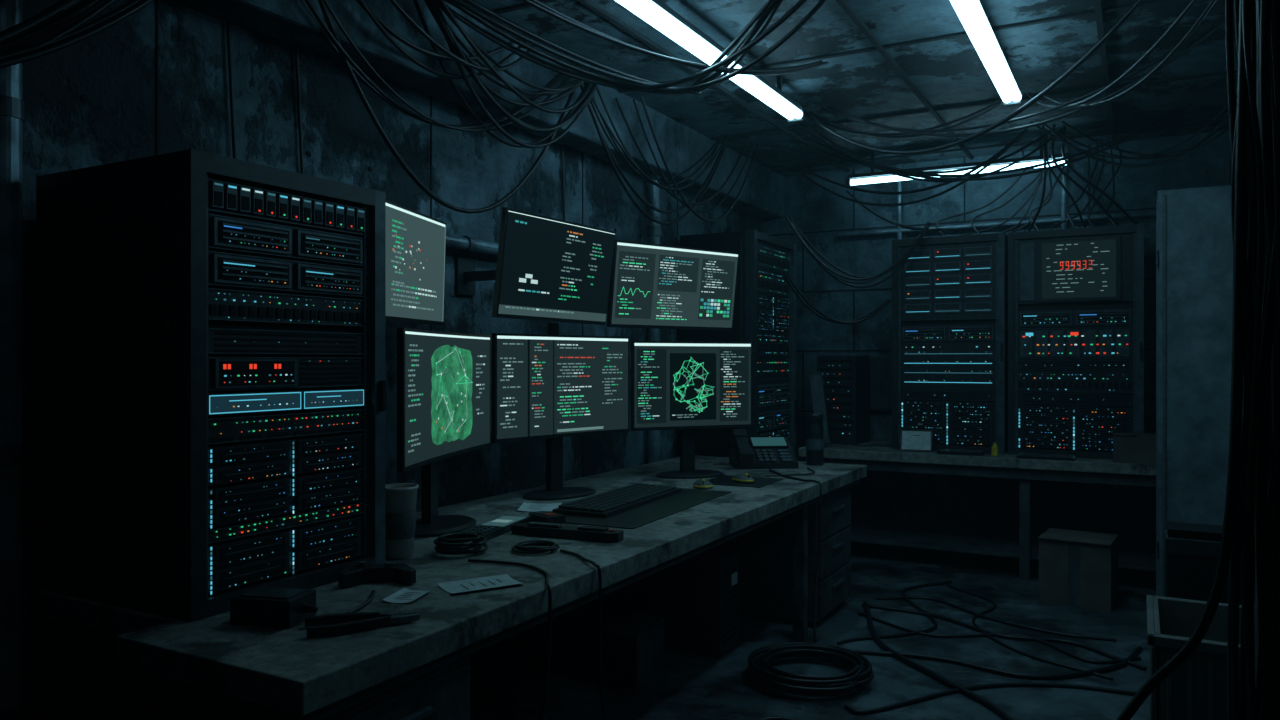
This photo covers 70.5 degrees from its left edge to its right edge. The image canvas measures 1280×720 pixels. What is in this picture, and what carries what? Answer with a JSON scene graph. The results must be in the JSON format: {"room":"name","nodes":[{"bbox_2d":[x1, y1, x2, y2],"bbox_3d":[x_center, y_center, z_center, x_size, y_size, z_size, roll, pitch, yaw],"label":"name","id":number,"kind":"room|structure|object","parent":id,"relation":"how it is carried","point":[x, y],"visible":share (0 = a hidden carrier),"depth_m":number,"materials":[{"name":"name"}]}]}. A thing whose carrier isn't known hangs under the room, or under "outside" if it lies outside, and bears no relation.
{"room":"control room","nodes":[
{"label":"control room","id":0,"kind":"room"},
{"bbox_2d":[22,0,760,719],"bbox_3d":[-1.104,-0.050,3.580,0.104,2.800,8.400,0,0,29],"label":"wall","id":1,"kind":"structure","parent":0,"point":[155,81],"depth_m":3.31,"materials":[{"name":"concrete"}]},
{"bbox_2d":[226,22,565,220],"bbox_3d":[-0.876,-0.858,3.864,0.012,0.516,2.013,0,0,29],"label":"vertical pipes","id":2,"kind":"object","parent":1,"relation":"hanging from","point":[227,23],"visible":0.74,"depth_m":3.23,"materials":[{"name":"metal"}]},
{"bbox_2d":[386,200,445,325],"bbox_3d":[-1.003,-0.350,3.349,0.297,0.420,0.759,0,0,11],"label":"monitor","id":3,"kind":"object","parent":1,"relation":"attached to","point":[415,241],"visible":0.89,"depth_m":3.40,"materials":[{"name":"black plastic"}]},
{"bbox_2d":[446,234,498,254],"bbox_3d":[-0.642,-0.510,4.216,0.094,0.072,2.800,0,0,29],"label":"conduit","id":4,"kind":"object","parent":1,"relation":"attached to","point":[464,243],"visible":0.17,"depth_m":3.96,"materials":[{"name":"grey metal"}]},
{"bbox_2d":[174,0,783,218],"bbox_3d":[-0.975,-1.285,3.509,0.200,0.330,8.400,0,0,29],"label":"hanging cables","id":5,"kind":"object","parent":1,"relation":"attached to","point":[762,195],"depth_m":3.99,"materials":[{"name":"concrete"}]},
{"bbox_2d":[455,207,615,324],"bbox_3d":[-0.536,-0.373,3.913,0.574,0.432,0.732,0,0,29],"label":"monitor","id":6,"kind":"object","parent":1,"relation":"attached to","point":[548,268],"visible":1,"depth_m":3.77,"materials":[{"name":"black plastic"}]},
{"bbox_2d":[607,240,738,330],"bbox_3d":[0.006,-0.359,4.734,0.812,0.410,0.634,0,0,-39],"label":"monitor","id":7,"kind":"object","parent":1,"relation":"attached to","point":[655,286],"visible":0.98,"depth_m":4.48,"materials":[{"name":"black plastic"}]},
{"bbox_2d":[470,542,1155,719],"bbox_3d":[0.439,1.400,2.728,3.630,0.100,8.600,0,0,29],"label":"floor","id":8,"kind":"structure","parent":0,"point":[507,679],"depth_m":4.04,"materials":[{"name":"grey concrete"}]},
{"bbox_2d":[0,0,23,719],"bbox_3d":[-1.665,0.117,2.361,0.096,2.465,0.096,0,0,29],"label":"vertical pipe","id":9,"kind":"object","parent":8,"relation":"on","point":[11,102],"visible":1,"depth_m":2.34,"materials":[{"name":"metal"}]},
{"bbox_2d":[39,455,866,719],"bbox_3d":[-0.163,0.975,3.700,1.136,0.750,3.980,0,0,29],"label":"desk","id":10,"kind":"object","parent":8,"relation":"on","point":[115,662],"visible":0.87,"depth_m":2.35,"materials":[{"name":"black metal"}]},
{"bbox_2d":[36,149,385,621],"bbox_3d":[-1.154,0.057,2.486,0.655,1.086,0.614,0,0,29],"label":"rack","id":11,"kind":"object","parent":10,"relation":"on","point":[211,328],"visible":1,"depth_m":2.26,"materials":[{"name":"black metal"}]},
{"bbox_2d":[230,587,317,627],"bbox_3d":[-0.828,0.568,2.086,0.185,0.064,0.110,0,0,12],"label":"power adapter","id":12,"kind":"object","parent":10,"relation":"on","point":[259,606],"visible":1,"depth_m":2.04,"materials":[{"name":"black plastic"}]},
{"bbox_2d":[346,590,374,612],"bbox_3d":[-0.682,0.594,2.217,0.109,0.009,0.185,0,0,29],"label":"cable","id":13,"kind":"object","parent":10,"relation":"on","point":[369,600],"depth_m":2.19,"materials":[{"name":"black rubber"}]},
{"bbox_2d":[305,611,419,637],"bbox_3d":[-0.622,0.587,2.037,0.244,0.026,0.110,0,0,-23],"label":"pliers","id":14,"kind":"object","parent":10,"relation":"on","point":[334,624],"visible":1,"depth_m":2.03,"materials":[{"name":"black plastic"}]},
{"bbox_2d":[338,561,415,587],"bbox_3d":[-0.704,0.574,2.440,0.199,0.052,0.116,0,0,-11],"label":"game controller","id":15,"kind":"object","parent":10,"relation":"on","point":[400,572],"visible":1,"depth_m":2.43,"materials":[{"name":"black plastic"}]},
{"bbox_2d":[386,483,418,558],"bbox_3d":[-0.737,0.491,2.761,0.120,0.216,0.120,0,0,29],"label":"coffee cup","id":16,"kind":"object","parent":10,"relation":"on","point":[401,498],"visible":0.81,"depth_m":2.72,"materials":[{"name":"grey plastic"}]},
{"bbox_2d":[382,588,432,602],"bbox_3d":[-0.586,0.596,2.289,0.080,0.006,0.120,0,0,12],"label":"paper sheet","id":17,"kind":"object","parent":10,"relation":"on","point":[404,595],"visible":1,"depth_m":2.29,"materials":[{"name":"grey paper"}]},
{"bbox_2d":[397,328,489,536],"bbox_3d":[-0.716,0.249,3.249,0.244,0.699,0.852,0,0,17],"label":"monitor","id":18,"kind":"object","parent":10,"relation":"on","point":[443,378],"visible":1,"depth_m":3.19,"materials":[{"name":"black plastic"}]},
{"bbox_2d":[434,532,487,554],"bbox_3d":[-0.556,0.571,2.815,0.161,0.051,0.174,0,0,29],"label":"coiled cable","id":19,"kind":"object","parent":10,"relation":"on","point":[450,543],"visible":1,"depth_m":2.77,"materials":[{"name":"rubber"}]},
{"bbox_2d":[438,574,520,592],"bbox_3d":[-0.420,0.596,2.403,0.200,0.006,0.120,0,0,-32],"label":"paper sheet","id":20,"kind":"object","parent":10,"relation":"on","point":[505,579],"visible":1,"depth_m":2.41,"materials":[{"name":"grey paper"}]},
{"bbox_2d":[457,515,530,540],"bbox_3d":[-0.510,0.586,3.172,0.110,0.027,0.380,0,0,17],"label":"meter","id":21,"kind":"object","parent":10,"relation":"on","point":[496,527],"visible":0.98,"depth_m":3.13,"materials":[{"name":"black plastic"}]},
{"bbox_2d":[468,559,551,719],"bbox_3d":[-0.356,0.962,2.443,0.496,0.757,0.341,0,0,29],"label":"cable","id":22,"kind":"object","parent":10,"relation":"on","point":[544,572],"depth_m":2.35,"materials":[{"name":"black rubber"}]},
{"bbox_2d":[511,540,559,553],"bbox_3d":[-0.326,0.586,2.842,0.151,0.022,0.151,0,0,29],"label":"coiled cable","id":23,"kind":"object","parent":10,"relation":"on","point":[551,546],"visible":1,"depth_m":2.81,"materials":[{"name":"rubber"}]},
{"bbox_2d":[518,502,561,511],"bbox_3d":[-0.404,0.596,3.673,0.160,0.006,0.200,0,0,0],"label":"paper sheet","id":24,"kind":"object","parent":10,"relation":"on","point":[533,507],"visible":0.95,"depth_m":3.67,"materials":[{"name":"grey paper"}]},
{"bbox_2d":[529,511,564,523],"bbox_3d":[-0.350,0.584,3.358,0.090,0.032,0.140,0,0,-40],"label":"cable tester","id":25,"kind":"object","parent":10,"relation":"on","point":[538,516],"visible":0.94,"depth_m":3.32,"materials":[{"name":"black plastic"}]},
{"bbox_2d":[492,323,628,500],"bbox_3d":[-0.355,0.217,4.017,0.240,0.764,0.798,0,0,43],"label":"monitor","id":26,"kind":"object","parent":10,"relation":"on","point":[552,387],"visible":1,"depth_m":3.98,"materials":[{"name":"black plastic"}]},
{"bbox_2d":[511,522,623,542],"bbox_3d":[-0.254,0.579,3.067,0.410,0.042,0.075,0,0,22],"label":"bar","id":27,"kind":"object","parent":10,"relation":"on","point":[536,529],"visible":1,"depth_m":3.03,"materials":[{"name":"black plastic"}]},
{"bbox_2d":[560,549,605,719],"bbox_3d":[-0.117,0.963,2.661,0.385,0.758,0.163,0,0,29],"label":"cable","id":28,"kind":"object","parent":10,"relation":"on","point":[593,563],"depth_m":2.57,"materials":[{"name":"black rubber"}]},
{"bbox_2d":[553,483,680,517],"bbox_3d":[-0.076,0.580,3.801,0.230,0.030,0.750,0,0,25],"label":"keyboard","id":29,"kind":"object","parent":10,"relation":"on","point":[618,500],"visible":1,"depth_m":3.68,"materials":[{"name":"black plastic"}]},
{"bbox_2d":[562,488,730,528],"bbox_3d":[0.024,0.598,3.734,0.380,0.004,1.000,0,0,26],"label":"desk mat","id":30,"kind":"object","parent":10,"relation":"on","point":[641,515],"depth_m":3.56,"materials":[{"name":"black rubber"}]},
{"bbox_2d":[631,341,751,478],"bbox_3d":[0.264,0.252,4.689,0.681,0.694,0.239,0,0,-18],"label":"monitor","id":31,"kind":"object","parent":10,"relation":"on","point":[685,386],"visible":1,"depth_m":4.66,"materials":[{"name":"black plastic"}]},
{"bbox_2d":[693,478,712,488],"bbox_3d":[0.296,0.577,4.258,0.094,0.044,0.150,0,0,0],"label":"computer mouse","id":32,"kind":"object","parent":10,"relation":"on","point":[702,483],"visible":1,"depth_m":4.21,"materials":[{"name":"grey plastic"}]},
{"bbox_2d":[732,473,753,482],"bbox_3d":[0.504,0.573,4.428,0.094,0.044,0.150,0,0,-23],"label":"computer mouse","id":33,"kind":"object","parent":10,"relation":"on","point":[741,477],"visible":1,"depth_m":4.38,"materials":[{"name":"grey plastic"}]},
{"bbox_2d":[709,475,783,487],"bbox_3d":[0.501,0.598,4.465,0.320,0.004,0.340,0,0,28],"label":"desk mat","id":34,"kind":"object","parent":10,"relation":"on","point":[726,480],"depth_m":4.44,"materials":[{"name":"black rubber"}]},
{"bbox_2d":[729,429,797,468],"bbox_3d":[0.695,0.496,5.087,0.340,0.206,0.268,0,0,-6],"label":"desk phone","id":35,"kind":"object","parent":10,"relation":"on","point":[744,452],"depth_m":5.05,"materials":[{"name":"black plastic"}]},
{"bbox_2d":[765,467,814,476],"bbox_3d":[0.826,0.594,4.781,0.187,0.007,0.435,0,0,29],"label":"cable","id":36,"kind":"object","parent":10,"relation":"on","point":[807,467],"depth_m":4.69,"materials":[{"name":"black rubber"}]},
{"bbox_2d":[769,469,821,642],"bbox_3d":[0.766,0.962,4.488,0.510,0.758,0.649,0,0,29],"label":"cable","id":37,"kind":"object","parent":10,"relation":"on","point":[805,480],"depth_m":4.30,"materials":[{"name":"black rubber"}]},
{"bbox_2d":[806,413,823,465],"bbox_3d":[1.001,0.452,5.182,0.102,0.295,0.102,0,0,29],"label":"water bottle","id":38,"kind":"object","parent":10,"relation":"on","point":[814,427],"visible":1,"depth_m":5.14,"materials":[{"name":"black plastic"}]},
{"bbox_2d":[647,175,661,462],"bbox_3d":[0.087,0.117,5.493,0.092,2.465,0.092,0,0,29],"label":"vertical pipe","id":39,"kind":"object","parent":8,"relation":"on","point":[654,230],"visible":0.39,"depth_m":5.46,"materials":[{"name":"metal"}]},
{"bbox_2d":[639,546,738,658],"bbox_3d":[0.232,1.120,4.282,0.424,0.460,0.220,0,0,29],"label":"tower","id":40,"kind":"object","parent":8,"relation":"on","point":[697,597],"visible":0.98,"depth_m":4.16,"materials":[{"name":"metal"}]},
{"bbox_2d":[680,230,797,546],"bbox_3d":[0.675,0.273,6.034,0.525,2.154,0.784,0,0,29],"label":"rack","id":41,"kind":"object","parent":8,"relation":"on","point":[765,304],"visible":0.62,"depth_m":5.78,"materials":[{"name":"black metal"}]},
{"bbox_2d":[748,642,873,695],"bbox_3d":[0.717,1.300,3.816,0.529,0.076,0.543,0,0,29],"label":"coiled cable","id":42,"kind":"object","parent":8,"relation":"on","point":[799,684],"visible":1,"depth_m":3.74,"materials":[{"name":"rubber"}]},
{"bbox_2d":[756,580,1146,719],"bbox_3d":[1.485,1.337,4.038,1.359,0.023,2.905,0,0,29],"label":"floor cables","id":43,"kind":"object","parent":8,"relation":"on","point":[1120,662],"visible":0.99,"depth_m":4.08,"materials":[{"name":"rubber"}]},
{"bbox_2d":[799,441,1155,579],"bbox_3d":[2.490,0.975,5.851,2.780,0.750,0.790,0,0,29],"label":"workbench","id":44,"kind":"object","parent":8,"relation":"on","point":[988,504],"visible":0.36,"depth_m":6.01,"materials":[{"name":"grey metal"}]},
{"bbox_2d":[809,372,829,443],"bbox_3d":[1.252,0.334,6.310,0.149,0.507,0.023,0,0,29],"label":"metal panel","id":45,"kind":"object","parent":44,"relation":"on","point":[816,378],"visible":0.79,"depth_m":6.30,"materials":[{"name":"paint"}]},
{"bbox_2d":[817,356,869,444],"bbox_3d":[1.484,0.284,6.593,0.280,0.630,0.383,0,0,29],"label":"computer tower","id":46,"kind":"object","parent":44,"relation":"on","point":[846,379],"visible":0.79,"depth_m":6.43,"materials":[{"name":"black metal"}]},
{"bbox_2d":[900,430,932,451],"bbox_3d":[1.818,0.531,5.953,0.200,0.137,0.100,0,0,20],"label":"tablet computer","id":47,"kind":"object","parent":44,"relation":"on","point":[910,440],"visible":1,"depth_m":5.94,"materials":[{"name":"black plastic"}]},
{"bbox_2d":[892,233,1007,453],"bbox_3d":[2.134,-0.107,6.164,0.714,1.414,0.545,0,0,29],"label":"rack","id":48,"kind":"object","parent":44,"relation":"on","point":[950,296],"visible":0.94,"depth_m":5.94,"materials":[{"name":"black metal"}]},
{"bbox_2d":[937,449,984,455],"bbox_3d":[2.046,0.588,5.770,0.280,0.024,0.140,0,0,23],"label":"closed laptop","id":49,"kind":"object","parent":44,"relation":"on","point":[939,451],"visible":1,"depth_m":5.73,"materials":[{"name":"black plastic"}]},
{"bbox_2d":[991,442,997,455],"bbox_3d":[2.235,0.559,5.700,0.040,0.080,0.040,0,0,29],"label":"glue bottle","id":50,"kind":"object","parent":44,"relation":"on","point":[994,449],"visible":1,"depth_m":5.69,"materials":[{"name":"yellow plastic"}]},
{"bbox_2d":[1017,452,1075,460],"bbox_3d":[2.483,0.589,5.529,0.320,0.021,0.180,0,0,29],"label":"keyboard","id":51,"kind":"object","parent":44,"relation":"on","point":[1065,457],"visible":1,"depth_m":5.48,"materials":[{"name":"black plastic"}]},
{"bbox_2d":[1008,224,1143,458],"bbox_3d":[2.794,-0.107,5.800,0.759,1.414,0.545,0,0,29],"label":"rack","id":52,"kind":"object","parent":44,"relation":"on","point":[1076,295],"visible":0.96,"depth_m":5.59,"materials":[{"name":"black metal"}]},
{"bbox_2d":[1113,432,1155,463],"bbox_3d":[2.913,0.517,5.314,0.240,0.165,0.160,0,0,29],"label":"cardboard box","id":53,"kind":"object","parent":44,"relation":"on","point":[1140,448],"visible":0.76,"depth_m":5.26,"materials":[{"name":"cardboard"}]},
{"bbox_2d":[1038,528,1118,611],"bbox_3d":[2.455,1.167,5.064,0.360,0.366,0.340,0,0,35],"label":"cardboard box","id":54,"kind":"object","parent":8,"relation":"on","point":[1078,569],"visible":1,"depth_m":4.95,"materials":[{"name":"cardboard"}]},
{"bbox_2d":[1146,595,1241,719],"bbox_3d":[1.898,1.090,2.836,0.540,0.520,0.540,0,0,29],"label":"storage bin","id":55,"kind":"object","parent":8,"relation":"on","point":[1197,689],"visible":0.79,"depth_m":2.71,"materials":[{"name":"plastic"}]},
{"bbox_2d":[1156,185,1242,596],"bbox_3d":[2.878,0.268,4.419,0.626,2.165,0.580,0,0,29],"label":"locker","id":56,"kind":"object","parent":8,"relation":"on","point":[1194,244],"visible":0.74,"depth_m":4.27,"materials":[{"name":"metal"}]},
{"bbox_2d":[1164,521,1241,604],"bbox_3d":[2.259,1.010,3.490,0.412,0.680,0.406,0,0,29],"label":"crate","id":57,"kind":"object","parent":8,"relation":"on","point":[1192,550],"visible":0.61,"depth_m":3.38,"materials":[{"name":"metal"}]},
{"bbox_2d":[444,0,1237,175],"bbox_3d":[0.439,-1.500,2.728,3.630,0.100,8.600,0,0,29],"label":"ceiling","id":58,"kind":"structure","parent":0,"point":[949,72],"depth_m":4.46,"materials":[{"name":"grey concrete"}]},
{"bbox_2d":[0,0,154,68],"bbox_3d":[-1.558,-0.964,2.234,0.112,0.948,1.438,0,0,32],"label":"hanging cables","id":59,"kind":"object","parent":58,"relation":"hanging from","point":[64,20],"visible":1,"depth_m":2.33,"materials":[{"name":"rubber"}]},
{"bbox_2d":[300,0,602,213],"bbox_3d":[-0.667,-1.011,3.638,0.226,0.810,1.858,0,0,33],"label":"hanging cables","id":60,"kind":"object","parent":58,"relation":"hanging from","point":[457,54],"visible":0.89,"depth_m":3.58,"materials":[{"name":"rubber"}]},
{"bbox_2d":[433,0,827,94],"bbox_3d":[0.022,-1.281,3.739,1.878,0.292,1.097,0,0,-12],"label":"hanging cables","id":61,"kind":"object","parent":58,"relation":"hanging from","point":[617,79],"visible":0.99,"depth_m":3.62,"materials":[{"name":"rubber"}]},
{"bbox_2d":[615,0,724,64],"bbox_3d":[0.102,-1.289,3.529,0.088,0.117,0.929,0,0,29],"label":"fluorescent light","id":62,"kind":"object","parent":58,"relation":"hanging from","point":[666,20],"depth_m":3.56,"materials":[{"name":"grey plastic"}]},
{"bbox_2d":[730,75,803,122],"bbox_3d":[0.597,-1.317,4.424,0.088,0.199,0.984,0,0,29],"label":"fluorescent light","id":63,"kind":"object","parent":58,"relation":"hanging from","point":[758,86],"depth_m":4.50,"materials":[{"name":"grey plastic"}]},
{"bbox_2d":[845,133,1073,186],"bbox_3d":[2.092,-1.335,6.042,1.444,0.230,0.080,0,0,29],"label":"fluorescent light","id":64,"kind":"object","parent":58,"relation":"hanging from","point":[873,177],"visible":0.58,"depth_m":6.01,"materials":[{"name":"grey plastic"}]},
{"bbox_2d":[950,0,1020,106],"bbox_3d":[1.391,-1.365,3.676,0.088,0.170,2.004,0,0,29],"label":"fluorescent light","id":65,"kind":"object","parent":58,"relation":"hanging from","point":[971,13],"visible":1,"depth_m":3.76,"materials":[{"name":"grey plastic"}]},
{"bbox_2d":[839,147,1155,239],"bbox_3d":[2.700,-0.435,6.231,2.700,2.010,0.040,0,0,29],"label":"conduit","id":66,"kind":"object","parent":58,"relation":"attached to","point":[899,230],"visible":0.3,"depth_m":6.29,"materials":[{"name":"grey metal"}]},
{"bbox_2d":[770,94,1236,206],"bbox_3d":[2.074,-1.191,5.372,2.676,0.448,0.485,0,0,25],"label":"hanging cables","id":67,"kind":"object","parent":58,"relation":"hanging from","point":[959,177],"visible":0.91,"depth_m":5.25,"materials":[{"name":"rubber"}]},
{"bbox_2d":[793,0,1222,181],"bbox_3d":[1.712,-1.199,4.223,1.659,0.436,2.468,0,0,0],"label":"hanging cables","id":68,"kind":"object","parent":58,"relation":"hanging from","point":[932,131],"visible":0.94,"depth_m":4.25,"materials":[{"name":"rubber"}]},
{"bbox_2d":[936,124,1136,236],"bbox_3d":[2.514,-1.129,5.849,1.228,0.626,0.586,0,0,29],"label":"hanging cables","id":69,"kind":"object","parent":58,"relation":"hanging from","point":[1045,150],"visible":0.72,"depth_m":5.87,"materials":[{"name":"rubber"}]},
{"bbox_2d":[1116,0,1279,719],"bbox_3d":[1.048,-0.041,1.796,0.529,2.799,0.447,0,0,29],"label":"cable bundle","id":70,"kind":"object","parent":58,"relation":"hanging from","point":[1243,317],"visible":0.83,"depth_m":1.62,"materials":[{"name":"rubber"}]},
{"bbox_2d":[1227,0,1279,719],"bbox_3d":[1.167,-0.052,1.641,0.176,2.777,0.148,0,0,29],"label":"cable bundle","id":71,"kind":"object","parent":58,"relation":"hanging from","point":[1244,496],"visible":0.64,"depth_m":1.62,"materials":[{"name":"black rubber"}]},
{"bbox_2d":[783,190,940,324],"bbox_3d":[1.506,-0.745,6.055,0.784,1.019,1.036,0,0,39],"label":"hanging cables","id":72,"kind":"object","parent":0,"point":[907,254],"visible":0.99,"depth_m":5.95,"materials":[{"name":"rubber"}]},
{"bbox_2d":[761,130,1231,461],"bbox_3d":[2.493,-0.050,6.446,3.430,2.800,0.105,0,0,29],"label":"wall","id":73,"kind":"structure","parent":0,"point":[819,214],"depth_m":6.73,"materials":[{"name":"concrete"}]},
{"bbox_2d":[577,72,757,224],"bbox_3d":[0.201,-1.078,5.133,0.167,0.634,1.842,0,0,35],"label":"hanging cables","id":74,"kind":"object","parent":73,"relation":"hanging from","point":[591,107],"visible":0.98,"depth_m":4.99,"materials":[{"name":"rubber"}]},
{"bbox_2d":[483,0,1237,171],"bbox_3d":[0.526,-1.441,2.680,3.230,0.018,8.400,0,0,29],"label":"ceiling beams","id":75,"kind":"structure","parent":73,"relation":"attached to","point":[844,5],"depth_m":4.48,"materials":[{"name":"black metal"}]},
{"bbox_2d":[1254,0,1271,711],"bbox_3d":[1.522,-0.050,1.741,0.580,2.800,0.320,0,0,29],"label":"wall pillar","id":76,"kind":"structure","parent":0,"point":[1269,429],"depth_m":1.75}
]}

